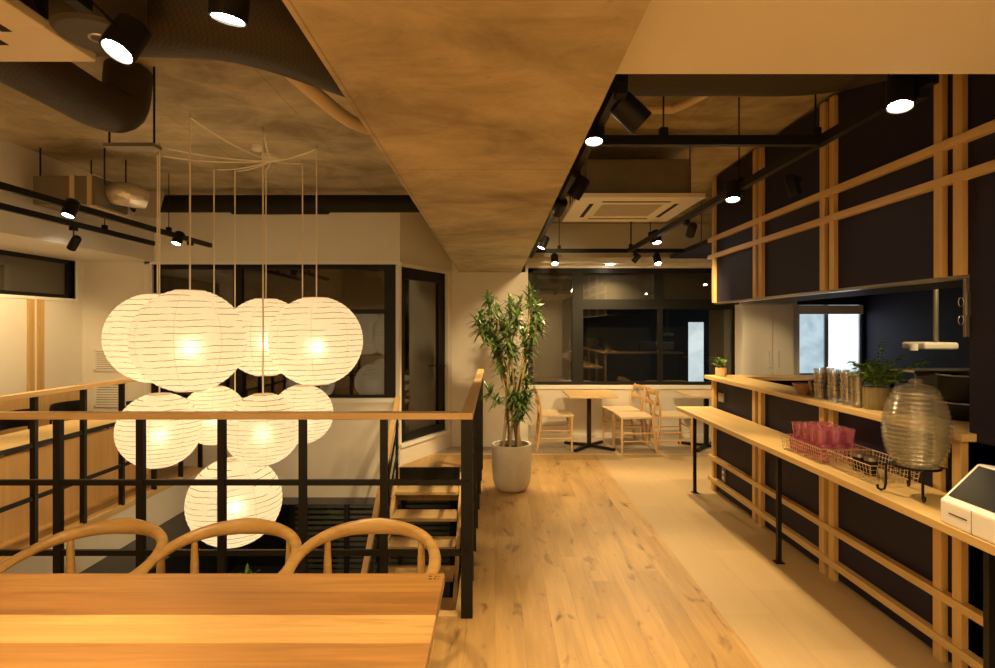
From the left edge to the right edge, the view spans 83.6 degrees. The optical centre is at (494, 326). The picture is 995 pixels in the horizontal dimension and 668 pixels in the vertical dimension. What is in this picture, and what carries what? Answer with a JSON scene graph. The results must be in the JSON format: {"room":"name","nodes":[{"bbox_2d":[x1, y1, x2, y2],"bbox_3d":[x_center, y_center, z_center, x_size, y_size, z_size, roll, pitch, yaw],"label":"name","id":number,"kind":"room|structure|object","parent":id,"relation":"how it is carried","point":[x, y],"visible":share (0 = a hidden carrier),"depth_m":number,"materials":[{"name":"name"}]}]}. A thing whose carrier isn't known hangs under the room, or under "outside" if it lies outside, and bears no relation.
{"room":"restaurant","nodes":[
{"label":"restaurant","id":0,"kind":"room"},
{"bbox_2d":[0,138,153,261],"bbox_3d":[-4.200,-1.090,2.300,0.800,0.720,7.800,0,0,0],"label":"wall","id":1,"kind":"structure","parent":0,"point":[18,164],"depth_m":4.86,"materials":[{"name":"paint"}]},
{"bbox_2d":[3,474,197,572],"bbox_3d":[-3.273,1.950,4.610,0.054,0.700,3.180,0,0,0],"label":"wall","id":2,"kind":"structure","parent":0,"point":[165,505],"depth_m":4.88,"materials":[{"name":"paint"}]},
{"bbox_2d":[0,465,204,562],"bbox_3d":[-3.279,1.572,4.610,0.082,0.056,3.180,0,0,0],"label":"trim","id":3,"kind":"structure","parent":2,"relation":"attached to","point":[114,509],"depth_m":4.81,"materials":[{"name":"brown wood"}]},
{"bbox_2d":[0,378,202,545],"bbox_3d":[-3.250,1.002,4.610,0.065,1.096,3.160,0,0,0],"label":"railing","id":4,"kind":"object","parent":3,"relation":"on","point":[34,443],"visible":0.44,"depth_m":4.37,"materials":[{"name":"brown wood"}]},
{"bbox_2d":[0,249,236,572],"bbox_3d":[-4.660,1.400,4.200,0.120,5.700,11.600,0,0,0],"label":"wall","id":5,"kind":"structure","parent":0,"point":[62,319],"depth_m":5.79,"materials":[{"name":"paint"}]},
{"bbox_2d":[27,299,34,391],"bbox_3d":[-4.585,0.206,5.490,0.030,0.967,0.060,0,0,0],"label":"trim","id":6,"kind":"structure","parent":5,"relation":"attached to","point":[30,302],"depth_m":5.47,"materials":[{"name":"brown wood"}]},
{"bbox_2d":[0,250,71,298],"bbox_3d":[-4.650,-0.516,4.645,0.040,0.418,2.890,0,0,0],"label":"window","id":7,"kind":"structure","parent":5,"relation":"in","point":[67,263],"depth_m":5.77,"materials":[{"name":"black metal"}]},
{"bbox_2d":[0,255,63,294],"bbox_3d":[-4.702,-0.516,4.645,0.005,0.418,2.890,0,0,0],"label":"roller blind","id":8,"kind":"object","parent":7,"relation":"attached to","point":[16,274],"visible":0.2,"depth_m":5.62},
{"bbox_2d":[0,261,78,301],"bbox_3d":[-4.607,-0.501,4.662,0.045,0.448,2.925,0,0,0],"label":"trim","id":9,"kind":"structure","parent":5,"relation":"attached to","point":[76,263],"depth_m":5.96,"materials":[{"name":"white paint"}]},
{"bbox_2d":[0,390,79,456],"bbox_3d":[-4.588,1.120,2.300,0.025,0.860,7.800,0,0,0],"label":"trim","id":10,"kind":"structure","parent":5,"relation":"attached to","point":[44,402],"depth_m":5.60,"materials":[{"name":"brown wood"}]},
{"bbox_2d":[37,299,43,389],"bbox_3d":[-4.585,0.206,5.610,0.030,0.967,0.060,0,0,0],"label":"trim","id":11,"kind":"structure","parent":5,"relation":"attached to","point":[40,303],"depth_m":5.59,"materials":[{"name":"brown wood"}]},
{"bbox_2d":[82,213,399,496],"bbox_3d":[-2.890,0.225,6.260,3.660,3.350,0.120,0,0,0],"label":"wall","id":12,"kind":"structure","parent":0,"point":[349,449],"depth_m":6.20,"materials":[{"name":"paint"}]},
{"bbox_2d":[94,384,117,406],"bbox_3d":[-4.300,0.755,6.190,0.320,0.270,0.020,0,0,0],"label":"air vent","id":13,"kind":"object","parent":12,"relation":"in","point":[106,396],"visible":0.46,"depth_m":6.18,"materials":[{"name":"white plastic"}]},
{"bbox_2d":[144,261,399,263],"bbox_3d":[-2.482,-0.715,6.204,2.845,0.030,0.032,0,0,0],"label":"trim","id":14,"kind":"structure","parent":12,"relation":"attached to","point":[151,262],"depth_m":6.19,"materials":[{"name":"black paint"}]},
{"bbox_2d":[154,264,395,397],"bbox_3d":[-2.442,0.046,6.258,2.765,1.492,0.064,0,0,0],"label":"window","id":15,"kind":"structure","parent":12,"relation":"in","point":[389,311],"depth_m":6.23,"materials":[{"name":"black metal"}]},
{"bbox_2d":[161,270,232,305],"bbox_3d":[-3.362,-0.325,6.343,0.925,0.750,0.005,0,0,0],"label":"roller blind","id":16,"kind":"object","parent":15,"relation":"attached to","point":[171,280],"visible":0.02,"depth_m":6.34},
{"bbox_2d":[282,497,401,503],"bbox_3d":[-2.830,1.940,6.268,3.540,0.080,0.125,0,0,0],"label":"trim","id":17,"kind":"structure","parent":12,"relation":"attached to","point":[285,500],"depth_m":6.21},
{"bbox_2d":[229,566,460,597],"bbox_3d":[-1.200,4.300,5.250,6.800,0.100,9.500,0,0,0],"label":"floor","id":18,"kind":"structure","parent":0,"point":[238,569],"depth_m":9.74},
{"bbox_2d":[361,395,460,609],"bbox_3d":[-0.720,2.479,4.660,0.750,3.451,2.999,0,0,0],"label":"staircase","id":19,"kind":"structure","parent":18,"relation":"on","point":[405,515],"depth_m":5.65,"materials":[{"name":"wood"}]},
{"bbox_2d":[237,500,460,565],"bbox_3d":[-1.200,3.075,9.950,6.800,2.350,0.100,0,0,0],"label":"wall","id":20,"kind":"structure","parent":0,"point":[265,541],"depth_m":9.90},
{"bbox_2d":[289,500,453,597],"bbox_3d":[-1.800,3.100,8.158,2.400,1.900,0.115,0,0,0],"label":"window","id":21,"kind":"structure","parent":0,"point":[292,511],"depth_m":8.20,"materials":[{"name":"black metal"}]},
{"bbox_2d":[0,57,843,223],"bbox_3d":[0.300,-1.525,3.700,9.800,0.150,10.600,0,0,0],"label":"ceiling","id":22,"kind":"structure","parent":0,"point":[234,101],"depth_m":4.17,"materials":[{"name":"concrete"}]},
{"bbox_2d":[0,0,95,61],"bbox_3d":[-1.995,-1.229,1.645,0.950,0.442,0.950,0,0,0],"label":"air conditioner","id":23,"kind":"object","parent":22,"relation":"hanging from","point":[25,35],"visible":0.95,"depth_m":1.95,"materials":[{"name":"beige plastic"}]},
{"bbox_2d":[0,202,154,245],"bbox_3d":[-3.600,-1.154,4.030,0.036,0.592,3.660,0,0,0],"label":"track","id":24,"kind":"object","parent":22,"relation":"hanging from","point":[6,207],"visible":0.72,"depth_m":4.71,"materials":[{"name":"black metal"}]},
{"bbox_2d":[0,58,161,150],"bbox_3d":[-2.029,-1.222,2.688,0.298,0.455,1.057,0,0,0],"label":"ventilation duct","id":25,"kind":"object","parent":22,"relation":"hanging from","point":[120,102],"visible":0.9,"depth_m":2.76,"materials":[{"name":"black metal"}]},
{"bbox_2d":[33,148,164,217],"bbox_3d":[-3.280,-1.200,4.650,0.840,0.500,0.420,0,0,0],"label":"fan","id":26,"kind":"object","parent":22,"relation":"hanging from","point":[92,191],"visible":0.94,"depth_m":4.53,"materials":[{"name":"metal"}]},
{"bbox_2d":[0,173,211,247],"bbox_3d":[-3.080,-1.154,4.100,0.036,0.592,3.800,0,0,0],"label":"track","id":27,"kind":"object","parent":22,"relation":"hanging from","point":[6,187],"visible":0.93,"depth_m":4.29,"materials":[{"name":"black metal"}]},
{"bbox_2d":[101,152,259,382],"bbox_3d":[-2.580,-0.497,4.528,1.209,1.906,0.760,0,0,19],"label":"paper lantern","id":28,"kind":"object","parent":22,"relation":"hanging from","point":[114,334],"visible":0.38,"depth_m":4.30,"materials":[{"name":"paper"}]},
{"bbox_2d":[34,0,344,96],"bbox_3d":[-1.025,-1.225,2.276,1.635,0.428,0.631,0,0,-24],"label":"ventilation duct","id":29,"kind":"object","parent":22,"relation":"attached to","point":[272,41],"visible":0.38,"depth_m":2.08,"materials":[{"name":"metal"}]},
{"bbox_2d":[49,0,146,53],"bbox_3d":[-1.300,-1.098,1.830,0.264,0.305,0.264,0,0,0],"label":"ventilation duct","id":30,"kind":"object","parent":29,"relation":"attached to","point":[84,30],"visible":0.61,"depth_m":1.76,"materials":[{"name":"metal"}]},
{"bbox_2d":[285,77,368,134],"bbox_3d":[-0.745,-1.120,2.856,0.208,0.129,0.957,0,0,31],"label":"flexible hose","id":31,"kind":"object","parent":29,"relation":"attached to","point":[318,96],"visible":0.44,"depth_m":2.73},
{"bbox_2d":[113,143,269,468],"bbox_3d":[-2.411,-0.175,4.385,1.074,2.549,0.621,0,0,0],"label":"paper lantern","id":32,"kind":"object","parent":22,"relation":"hanging from","point":[168,442],"visible":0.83,"depth_m":4.21,"materials":[{"name":"paper"}]},
{"bbox_2d":[127,113,270,391],"bbox_3d":[-2.068,-0.509,4.052,0.711,1.883,1.274,0,0,0],"label":"paper lantern","id":33,"kind":"object","parent":22,"relation":"hanging from","point":[180,340],"visible":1,"depth_m":3.53,"materials":[{"name":"paper"}]},
{"bbox_2d":[187,162,268,445],"bbox_3d":[-2.334,-0.198,5.000,0.949,2.505,0.541,0,0,6],"label":"paper lantern","id":34,"kind":"object","parent":22,"relation":"hanging from","point":[218,397],"visible":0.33,"depth_m":4.86,"materials":[{"name":"paper"}]},
{"bbox_2d":[184,162,282,547],"bbox_3d":[-2.334,0.263,5.070,0.885,3.425,0.812,0,0,0],"label":"paper lantern","id":35,"kind":"object","parent":22,"relation":"hanging from","point":[261,502],"visible":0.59,"depth_m":4.82,"materials":[{"name":"paper"}]},
{"bbox_2d":[235,162,287,375],"bbox_3d":[-2.068,-0.507,5.020,0.721,1.886,0.720,0,0,-3],"label":"paper lantern","id":36,"kind":"object","parent":22,"relation":"hanging from","point":[250,311],"visible":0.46,"depth_m":4.75,"materials":[{"name":"paper"}]},
{"bbox_2d":[227,127,297,466],"bbox_3d":[-1.682,-0.228,4.229,0.524,2.444,0.921,0,0,0],"label":"paper lantern","id":37,"kind":"object","parent":22,"relation":"hanging from","point":[258,443],"visible":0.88,"depth_m":3.86,"materials":[{"name":"paper"}]},
{"bbox_2d":[274,160,333,443],"bbox_3d":[-1.672,-0.222,4.830,0.520,2.457,0.520,0,0,-9],"label":"paper lantern","id":38,"kind":"object","parent":22,"relation":"hanging from","point":[303,398],"visible":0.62,"depth_m":4.70,"materials":[{"name":"paper"}]},
{"bbox_2d":[267,145,362,385],"bbox_3d":[-1.429,-0.495,4.449,0.724,1.909,0.764,0,0,-19],"label":"paper lantern","id":39,"kind":"object","parent":22,"relation":"hanging from","point":[313,341],"visible":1,"depth_m":4.17,"materials":[{"name":"paper"}]},
{"bbox_2d":[282,0,650,271],"bbox_3d":[-0.062,-1.080,2.825,0.802,0.740,8.850,0,0,0],"label":"ceiling beam","id":40,"kind":"structure","parent":22,"relation":"attached to","point":[482,111],"depth_m":1.68,"materials":[{"name":"concrete"}]},
{"bbox_2d":[129,195,419,213],"bbox_3d":[-2.125,-1.280,5.820,3.310,0.198,0.198,0,0,0],"label":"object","id":41,"kind":"structure","parent":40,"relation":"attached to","point":[245,204],"depth_m":5.74,"materials":[{"name":"metal"}]},
{"bbox_2d":[530,74,627,257],"bbox_3d":[0.450,-1.154,4.450,0.036,0.592,5.000,0,0,0],"label":"track","id":42,"kind":"object","parent":22,"relation":"hanging from","point":[604,112],"visible":0.43,"depth_m":2.75,"materials":[{"name":"black metal"}]},
{"bbox_2d":[611,84,651,133],"bbox_3d":[0.508,-0.798,2.045,0.152,0.150,0.170,0,0,0],"label":"spotlight","id":43,"kind":"object","parent":42,"relation":"attached to","point":[628,110],"visible":1,"depth_m":2.03,"materials":[{"name":"black metal"}]},
{"bbox_2d":[531,201,701,252],"bbox_3d":[1.525,-1.154,6.420,2.450,0.592,0.036,0,0,0],"label":"track","id":44,"kind":"object","parent":22,"relation":"hanging from","point":[558,250],"visible":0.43,"depth_m":6.40,"materials":[{"name":"black metal"}]},
{"bbox_2d":[562,147,704,221],"bbox_3d":[1.120,-1.219,4.740,0.980,0.462,0.980,0,0,0],"label":"air conditioner","id":45,"kind":"object","parent":22,"relation":"hanging from","point":[618,190],"visible":0.91,"depth_m":4.33,"materials":[{"name":"beige plastic"}]},
{"bbox_2d":[593,204,662,215],"bbox_3d":[1.120,-1.002,4.740,0.482,0.016,0.482,0,0,0],"label":"grille","id":46,"kind":"object","parent":45,"relation":"attached to","point":[604,209],"depth_m":4.70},
{"bbox_2d":[598,96,708,113],"bbox_3d":[0.907,-1.390,3.477,1.076,0.056,0.382,0,0,25],"label":"pipe","id":47,"kind":"object","parent":22,"relation":"attached to","point":[689,101],"visible":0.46,"depth_m":3.50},
{"bbox_2d":[598,94,826,146],"bbox_3d":[1.015,-1.154,2.630,1.090,0.592,0.036,0,0,0],"label":"track","id":48,"kind":"object","parent":22,"relation":"hanging from","point":[663,139],"visible":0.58,"depth_m":2.61,"materials":[{"name":"black metal"}]},
{"bbox_2d":[606,74,891,96],"bbox_3d":[1.135,-1.230,2.200,1.550,0.420,0.821,0,0,0],"label":"ventilation duct","id":49,"kind":"object","parent":22,"relation":"hanging from","point":[765,85],"visible":0.2,"depth_m":2.35,"materials":[{"name":"metal"}]},
{"bbox_2d":[627,74,938,252],"bbox_3d":[1.540,-1.154,4.175,0.036,0.592,4.450,0,0,0],"label":"track","id":50,"kind":"object","parent":22,"relation":"hanging from","point":[877,108],"visible":0.63,"depth_m":2.85,"materials":[{"name":"black metal"}]},
{"bbox_2d":[885,74,929,114],"bbox_3d":[1.493,-0.861,2.034,0.130,0.147,0.114,0,0,0],"label":"spotlight","id":51,"kind":"object","parent":50,"relation":"attached to","point":[902,95],"visible":0.91,"depth_m":2.00,"materials":[{"name":"black metal"}]},
{"bbox_3d":[-1.125,-1.189,1.550,1.250,0.522,0.036,0,0,0],"label":"track","id":52,"kind":"object","parent":22,"relation":"hanging from","visible":0},
{"bbox_2d":[64,0,151,65],"bbox_3d":[-1.150,-0.880,1.645,0.106,0.147,0.254,0,0,21],"label":"spotlight","id":53,"kind":"object","parent":52,"relation":"attached to","point":[126,37],"visible":1,"depth_m":1.67,"materials":[{"name":"black metal"}]},
{"bbox_2d":[207,0,249,27],"bbox_3d":[-0.714,-0.888,1.510,0.115,0.134,0.139,0,0,0],"label":"spotlight","id":54,"kind":"object","parent":52,"relation":"attached to","point":[233,13],"visible":1,"depth_m":1.48,"materials":[{"name":"black metal"}]},
{"bbox_2d":[396,213,451,465],"bbox_3d":[-0.853,0.050,6.723,0.100,3.000,1.119,0,0,27],"label":"wall","id":55,"kind":"structure","parent":0,"point":[419,245],"depth_m":6.49,"materials":[{"name":"paint"}]},
{"bbox_2d":[402,267,445,442],"bbox_3d":[-0.849,0.315,6.665,0.119,1.990,0.959,0,0,27],"label":"door","id":56,"kind":"structure","parent":55,"relation":"in","point":[438,279],"depth_m":6.97,"materials":[{"name":"black metal"}]},
{"bbox_2d":[398,262,449,447],"bbox_3d":[-0.827,0.315,6.664,0.040,2.070,1.039,0,0,27],"label":"trim","id":57,"kind":"structure","parent":55,"relation":"attached to","point":[446,272],"depth_m":7.08,"materials":[{"name":"white paint"}]},
{"bbox_2d":[0,455,951,667],"bbox_3d":[0.300,1.735,2.575,9.800,0.370,8.350,0,0,0],"label":"floor","id":58,"kind":"structure","parent":0,"point":[569,572],"depth_m":3.33,"materials":[{"name":"brown wood"}]},
{"bbox_2d":[0,420,150,543],"bbox_3d":[-3.770,1.215,4.110,0.500,0.670,3.220,0,0,0],"label":"wall panel","id":59,"kind":"object","parent":58,"relation":"on","point":[102,452],"depth_m":4.47,"materials":[{"name":"brown wood"}]},
{"bbox_2d":[0,518,167,572],"bbox_3d":[-1.629,1.195,2.216,0.606,0.712,0.482,0,0,3],"label":"wooden armchair","id":60,"kind":"object","parent":58,"relation":"on","point":[118,525],"visible":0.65,"depth_m":2.37,"materials":[{"name":"orange wood"}]},
{"bbox_2d":[135,518,301,572],"bbox_3d":[-1.075,1.195,2.216,0.606,0.712,0.482,0,0,-2],"label":"wooden armchair","id":61,"kind":"object","parent":58,"relation":"on","point":[241,525],"visible":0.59,"depth_m":2.37,"materials":[{"name":"orange wood"}]},
{"bbox_2d":[0,573,444,667],"bbox_3d":[-1.534,1.190,1.428,2.731,0.721,0.896,0,0,0],"label":"dining table","id":62,"kind":"object","parent":58,"relation":"on","point":[48,620],"visible":1,"depth_m":1.59,"materials":[{"name":"orange wood"}]},
{"bbox_2d":[0,411,460,572],"bbox_3d":[-1.716,1.002,2.970,3.068,1.096,0.065,0,0,0],"label":"railing","id":63,"kind":"object","parent":58,"relation":"on","point":[58,482],"visible":0.77,"depth_m":2.96,"materials":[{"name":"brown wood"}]},
{"bbox_2d":[283,518,440,572],"bbox_3d":[-0.515,1.195,2.216,0.606,0.712,0.482,0,0,0],"label":"wooden armchair","id":64,"kind":"object","parent":58,"relation":"on","point":[370,525],"visible":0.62,"depth_m":2.36,"materials":[{"name":"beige wood"}]},
{"bbox_2d":[461,369,483,618],"bbox_3d":[-0.150,1.002,4.503,0.065,1.096,3.125,0,0,0],"label":"railing","id":65,"kind":"object","parent":58,"relation":"on","point":[472,411],"visible":1,"depth_m":2.96,"materials":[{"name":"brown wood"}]},
{"bbox_2d":[467,280,550,492],"bbox_3d":[0.141,0.554,5.302,0.913,1.991,0.589,0,0,0],"label":"potted tree","id":66,"kind":"object","parent":58,"relation":"on","point":[511,458],"visible":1,"depth_m":5.21,"materials":[{"name":"green plant"}]},
{"bbox_2d":[676,406,994,667],"bbox_3d":[1.877,1.150,3.125,0.334,0.800,4.250,0,0,0],"label":"bar shelf","id":67,"kind":"object","parent":58,"relation":"on","point":[899,497],"visible":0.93,"depth_m":2.72,"materials":[{"name":"brown wood"}]},
{"bbox_2d":[780,434,869,464],"bbox_3d":[1.898,0.704,3.220,0.274,0.089,0.427,0,0,0],"label":"wire basket","id":68,"kind":"object","parent":67,"relation":"on","point":[821,461],"visible":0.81,"depth_m":3.24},
{"bbox_2d":[827,449,921,482],"bbox_3d":[1.910,0.704,2.820,0.248,0.089,0.347,0,0,0],"label":"wire basket","id":69,"kind":"object","parent":67,"relation":"on","point":[845,468],"visible":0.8,"depth_m":2.79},
{"bbox_2d":[876,460,948,502],"bbox_3d":[1.885,0.683,2.490,0.215,0.134,0.215,0,0,-20],"label":"stand","id":70,"kind":"object","parent":67,"relation":"on","point":[908,482],"visible":0.91,"depth_m":2.47,"materials":[{"name":"black metal"}]},
{"bbox_2d":[880,378,953,469],"bbox_3d":[1.885,0.429,2.490,0.262,0.401,0.262,0,0,41],"label":"dispenser","id":71,"kind":"object","parent":70,"relation":"on","point":[910,391],"visible":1,"depth_m":2.47,"materials":[{"name":"clear glass"}]},
{"bbox_2d":[941,464,994,543],"bbox_3d":[1.872,0.638,1.933,0.316,0.224,0.425,0,0,0],"label":"payment terminal","id":72,"kind":"object","parent":67,"relation":"on","point":[969,506],"visible":1,"depth_m":2.04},
{"bbox_2d":[704,375,994,667],"bbox_3d":[2.765,1.008,2.800,1.470,1.085,5.200,0,0,0],"label":"bar counter","id":73,"kind":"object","parent":58,"relation":"on","point":[916,573],"depth_m":3.13,"materials":[{"name":"blue paint"}]},
{"bbox_2d":[738,375,867,380],"bbox_3d":[2.915,0.482,5.290,1.170,0.035,0.220,0,0,0],"label":"countertop","id":74,"kind":"structure","parent":73,"relation":"on","point":[760,377],"depth_m":5.18,"materials":[{"name":"brown wood"}]},
{"bbox_2d":[704,375,976,441],"bbox_3d":[2.180,0.482,3.908,0.300,0.035,2.985,0,0,0],"label":"countertop","id":75,"kind":"structure","parent":73,"relation":"on","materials":[{"name":"brown wood"}]},
{"bbox_2d":[846,342,931,410],"bbox_3d":[2.220,0.274,3.141,0.404,0.382,0.331,0,0,37],"label":"potted plant","id":76,"kind":"object","parent":73,"relation":"on","point":[874,397],"visible":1,"depth_m":3.12,"materials":[{"name":"green plant"}]},
{"bbox_2d":[934,398,968,421],"bbox_3d":[2.390,0.421,2.820,0.257,0.089,0.287,0,0,40],"label":"cooking pot","id":77,"kind":"object","parent":73,"relation":"on","point":[959,411],"visible":0.37,"depth_m":2.77,"materials":[{"name":"black metal"}]},
{"bbox_2d":[935,372,968,403],"bbox_3d":[2.390,0.309,2.820,0.247,0.139,0.282,0,0,-39],"label":"cooking pot","id":78,"kind":"object","parent":77,"relation":"on","point":[954,388],"visible":0.49,"depth_m":2.78,"materials":[{"name":"black metal"}]},
{"bbox_2d":[852,383,936,413],"bbox_3d":[4.825,1.125,4.750,0.730,0.850,4.400,0,0,0],"label":"countertop","id":79,"kind":"structure","parent":58,"relation":"on","point":[925,403],"depth_m":6.04,"materials":[{"name":"blue paint"}]},
{"bbox_2d":[889,368,968,406],"bbox_3d":[3.340,0.930,4.082,0.720,1.240,0.265,0,0,0],"label":"shelf","id":80,"kind":"object","parent":58,"relation":"on","point":[931,380],"visible":0.3,"depth_m":4.18,"materials":[{"name":"wood"}]},
{"bbox_2d":[452,272,527,446],"bbox_3d":[-0.065,0.420,7.550,0.984,2.260,0.700,0,0,0],"label":"wall column","id":81,"kind":"structure","parent":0,"point":[467,287],"depth_m":7.20,"materials":[{"name":"paint"}]},
{"bbox_2d":[434,438,710,453],"bbox_3d":[2.070,1.735,7.900,6.260,0.370,2.200,0,0,0],"label":"floor","id":82,"kind":"structure","parent":0,"point":[546,446],"depth_m":7.15,"materials":[{"name":"beige wood"}]},
{"bbox_2d":[532,386,573,450],"bbox_3d":[0.731,1.164,7.160,0.499,0.775,0.478,0,0,0],"label":"dining chair","id":83,"kind":"object","parent":82,"relation":"on","point":[566,413],"visible":0.96,"depth_m":6.96,"materials":[{"name":"wood"}]},
{"bbox_2d":[562,390,617,451],"bbox_3d":[1.210,1.198,7.160,0.600,0.697,0.720,0,0,0],"label":"cafe table","id":84,"kind":"object","parent":82,"relation":"on","point":[572,394],"visible":1,"depth_m":7.12,"materials":[{"name":"brown wood"}]},
{"bbox_2d":[602,383,645,445],"bbox_3d":[1.749,1.164,7.503,0.499,0.775,0.478,0,0,-6],"label":"dining chair","id":85,"kind":"object","parent":82,"relation":"on","point":[611,409],"visible":0.91,"depth_m":7.49,"materials":[{"name":"wood"}]},
{"bbox_2d":[613,387,658,453],"bbox_3d":[1.780,1.164,7.000,0.499,0.775,0.478,0,0,0],"label":"dining chair","id":86,"kind":"object","parent":82,"relation":"on","point":[622,415],"visible":0.92,"depth_m":6.95,"materials":[{"name":"wood"}]},
{"bbox_2d":[646,387,692,452],"bbox_3d":[2.191,1.164,7.050,0.499,0.775,0.478,0,0,0],"label":"dining chair","id":87,"kind":"object","parent":82,"relation":"on","point":[661,414],"visible":0.83,"depth_m":6.88,"materials":[{"name":"wood"}]},
{"bbox_2d":[674,390,710,451],"bbox_3d":[2.720,1.198,7.160,0.600,0.697,0.720,0,0,0],"label":"cafe table","id":88,"kind":"object","parent":82,"relation":"on","point":[695,394],"visible":0.55,"depth_m":7.13,"materials":[{"name":"brown wood"}]},
{"bbox_2d":[735,304,792,374],"bbox_3d":[3.705,0.620,7.655,0.690,1.860,0.270,0,0,0],"label":"storage cabinet","id":89,"kind":"object","parent":82,"relation":"on","point":[763,332],"visible":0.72,"depth_m":7.55,"materials":[{"name":"white paint"}]},
{"bbox_2d":[670,239,711,258],"bbox_3d":[3.685,-0.875,3.950,3.030,0.050,5.900,0,0,0],"label":"ceiling","id":90,"kind":"structure","parent":0,"point":[701,250],"depth_m":6.34,"materials":[{"name":"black paint"}]},
{"bbox_2d":[525,224,865,433],"bbox_3d":[2.864,0.050,7.860,4.873,3.000,0.120,0,0,0],"label":"wall","id":91,"kind":"structure","parent":0,"point":[572,236],"depth_m":7.80,"materials":[{"name":"paint"}]},
{"bbox_2d":[525,257,711,265],"bbox_3d":[2.333,-0.900,7.650,3.813,0.080,0.300,0,0,0],"label":"trim","id":92,"kind":"structure","parent":91,"relation":"attached to","point":[535,261],"depth_m":7.50,"materials":[{"name":"white paint"}]},
{"bbox_2d":[528,385,710,388],"bbox_3d":[1.932,0.839,7.795,3.010,0.050,0.090,0,0,0],"label":"trim","id":93,"kind":"structure","parent":91,"relation":"attached to","point":[539,386],"depth_m":7.75,"materials":[{"name":"white paint"}]},
{"bbox_2d":[528,434,710,437],"bbox_3d":[1.913,1.525,7.794,2.973,0.050,0.012,0,0,0],"label":"baseboard","id":94,"kind":"structure","parent":91,"relation":"attached to","point":[529,435],"depth_m":7.79,"materials":[{"name":"white paint"}]},
{"bbox_2d":[528,268,738,384],"bbox_3d":[1.950,-0.007,7.858,2.974,1.642,0.064,0,0,0],"label":"window","id":95,"kind":"structure","parent":91,"relation":"in","point":[578,303],"depth_m":7.83,"materials":[{"name":"black metal"}]},
{"bbox_2d":[533,274,571,380],"bbox_3d":[0.781,-0.007,7.923,0.637,1.642,0.005,0,0,0],"label":"roller blind","id":96,"kind":"object","parent":95,"relation":"attached to","point":[554,363],"visible":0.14,"depth_m":7.92,"materials":[{"name":"fabric"}]},
{"bbox_2d":[583,274,711,298],"bbox_3d":[2.338,-0.604,7.902,2.197,0.448,0.005,0,0,0],"label":"window pane","id":97,"kind":"object","parent":95,"relation":"attached to","point":[595,286],"visible":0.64,"depth_m":7.90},
{"bbox_2d":[709,309,731,380],"bbox_3d":[3.244,0.282,7.923,0.387,1.064,0.005,0,0,0],"label":"roller blind","id":98,"kind":"object","parent":95,"relation":"attached to","point":[720,320],"visible":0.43,"depth_m":7.92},
{"bbox_2d":[794,305,860,374],"bbox_3d":[4.675,0.195,7.810,0.950,1.010,0.140,0,0,0],"label":"window","id":99,"kind":"structure","parent":91,"relation":"in","point":[829,342],"depth_m":7.85,"materials":[{"name":"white glass"}]},
{"bbox_2d":[800,305,862,313],"bbox_3d":[4.695,-0.242,7.787,0.910,0.125,0.035,0,0,0],"label":"roller blind","id":100,"kind":"object","parent":99,"relation":"attached to","point":[804,309],"visible":1,"depth_m":7.77,"materials":[{"name":"fabric"}]},
{"bbox_2d":[616,0,994,73],"bbox_3d":[1.220,-0.870,0.112,1.761,0.080,3.424,0,0,0],"label":"ceiling","id":101,"kind":"structure","parent":0,"point":[672,36],"depth_m":1.59,"materials":[{"name":"paint"}]},
{"bbox_2d":[717,74,994,301],"bbox_3d":[2.422,-0.828,2.765,0.655,1.185,5.130,0,0,0],"label":"wall","id":102,"kind":"structure","parent":0,"point":[894,242],"depth_m":3.13,"materials":[{"name":"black paint"}]},
{"bbox_2d":[708,74,994,303],"bbox_3d":[2.108,-0.817,3.190,0.104,1.197,4.380,0,0,0],"label":"lattice","id":103,"kind":"object","parent":102,"relation":"attached to","point":[961,174],"visible":0.83,"depth_m":2.95,"materials":[{"name":"brown wood"}]},
{"bbox_2d":[866,287,968,382],"bbox_3d":[5.260,0.050,3.100,0.120,3.000,9.400,0,0,0],"label":"wall","id":104,"kind":"structure","parent":0,"point":[894,319],"depth_m":6.89,"materials":[{"name":"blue paint"}]},
{"bbox_2d":[902,289,958,350],"bbox_3d":[3.438,-0.333,4.425,0.311,1.035,0.250,0,0,0],"label":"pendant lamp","id":105,"kind":"object","parent":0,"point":[935,345],"visible":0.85,"depth_m":4.39,"materials":[{"name":"white metal"}]},
{"bbox_2d":[902,342,958,349],"bbox_3d":[3.458,0.147,4.425,0.269,0.055,0.250,0,0,0],"label":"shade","id":106,"kind":"object","parent":105,"relation":"attached to","point":[917,345],"depth_m":4.30,"materials":[{"name":"white plastic"}]},
{"bbox_2d":[969,271,994,667],"bbox_3d":[2.147,0.657,0.427,0.105,1.785,4.055,0,0,0],"label":"wall","id":107,"kind":"structure","parent":0,"point":[981,285],"depth_m":2.40,"materials":[{"name":"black paint"}]},
{"bbox_2d":[958,279,970,336],"bbox_3d":[2.076,-0.084,2.459,0.072,0.258,0.022,0,0,0],"label":"utensil rack","id":108,"kind":"object","parent":107,"relation":"attached to","point":[966,298],"visible":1,"depth_m":2.46,"materials":[{"name":"metal"}]},
{"label":"outside","id":109,"kind":"structure","parent":0,"visible":0},
{"bbox_2d":[583,309,708,380],"bbox_3d":[3.825,-0.100,9.650,5.350,3.900,0.100,0,0,0],"label":"wall","id":110,"kind":"structure","parent":109,"point":[619,344],"depth_m":9.60,"materials":[{"name":"glass"}]},
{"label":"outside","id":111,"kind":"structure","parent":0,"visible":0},
{"bbox_2d":[688,322,703,380],"bbox_3d":[2.930,0.465,8.105,0.220,1.070,0.010,0,0,0],"label":"window","id":112,"kind":"structure","parent":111,"point":[695,329],"depth_m":8.10,"materials":[{"name":"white glass"}]},
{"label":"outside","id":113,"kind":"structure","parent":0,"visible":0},
{"bbox_2d":[161,267,434,432],"bbox_3d":[-3.700,-0.050,8.650,5.600,5.200,0.100,0,0,0],"label":"window","id":114,"kind":"structure","parent":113,"point":[355,289],"depth_m":8.60,"materials":[{"name":"glass"}]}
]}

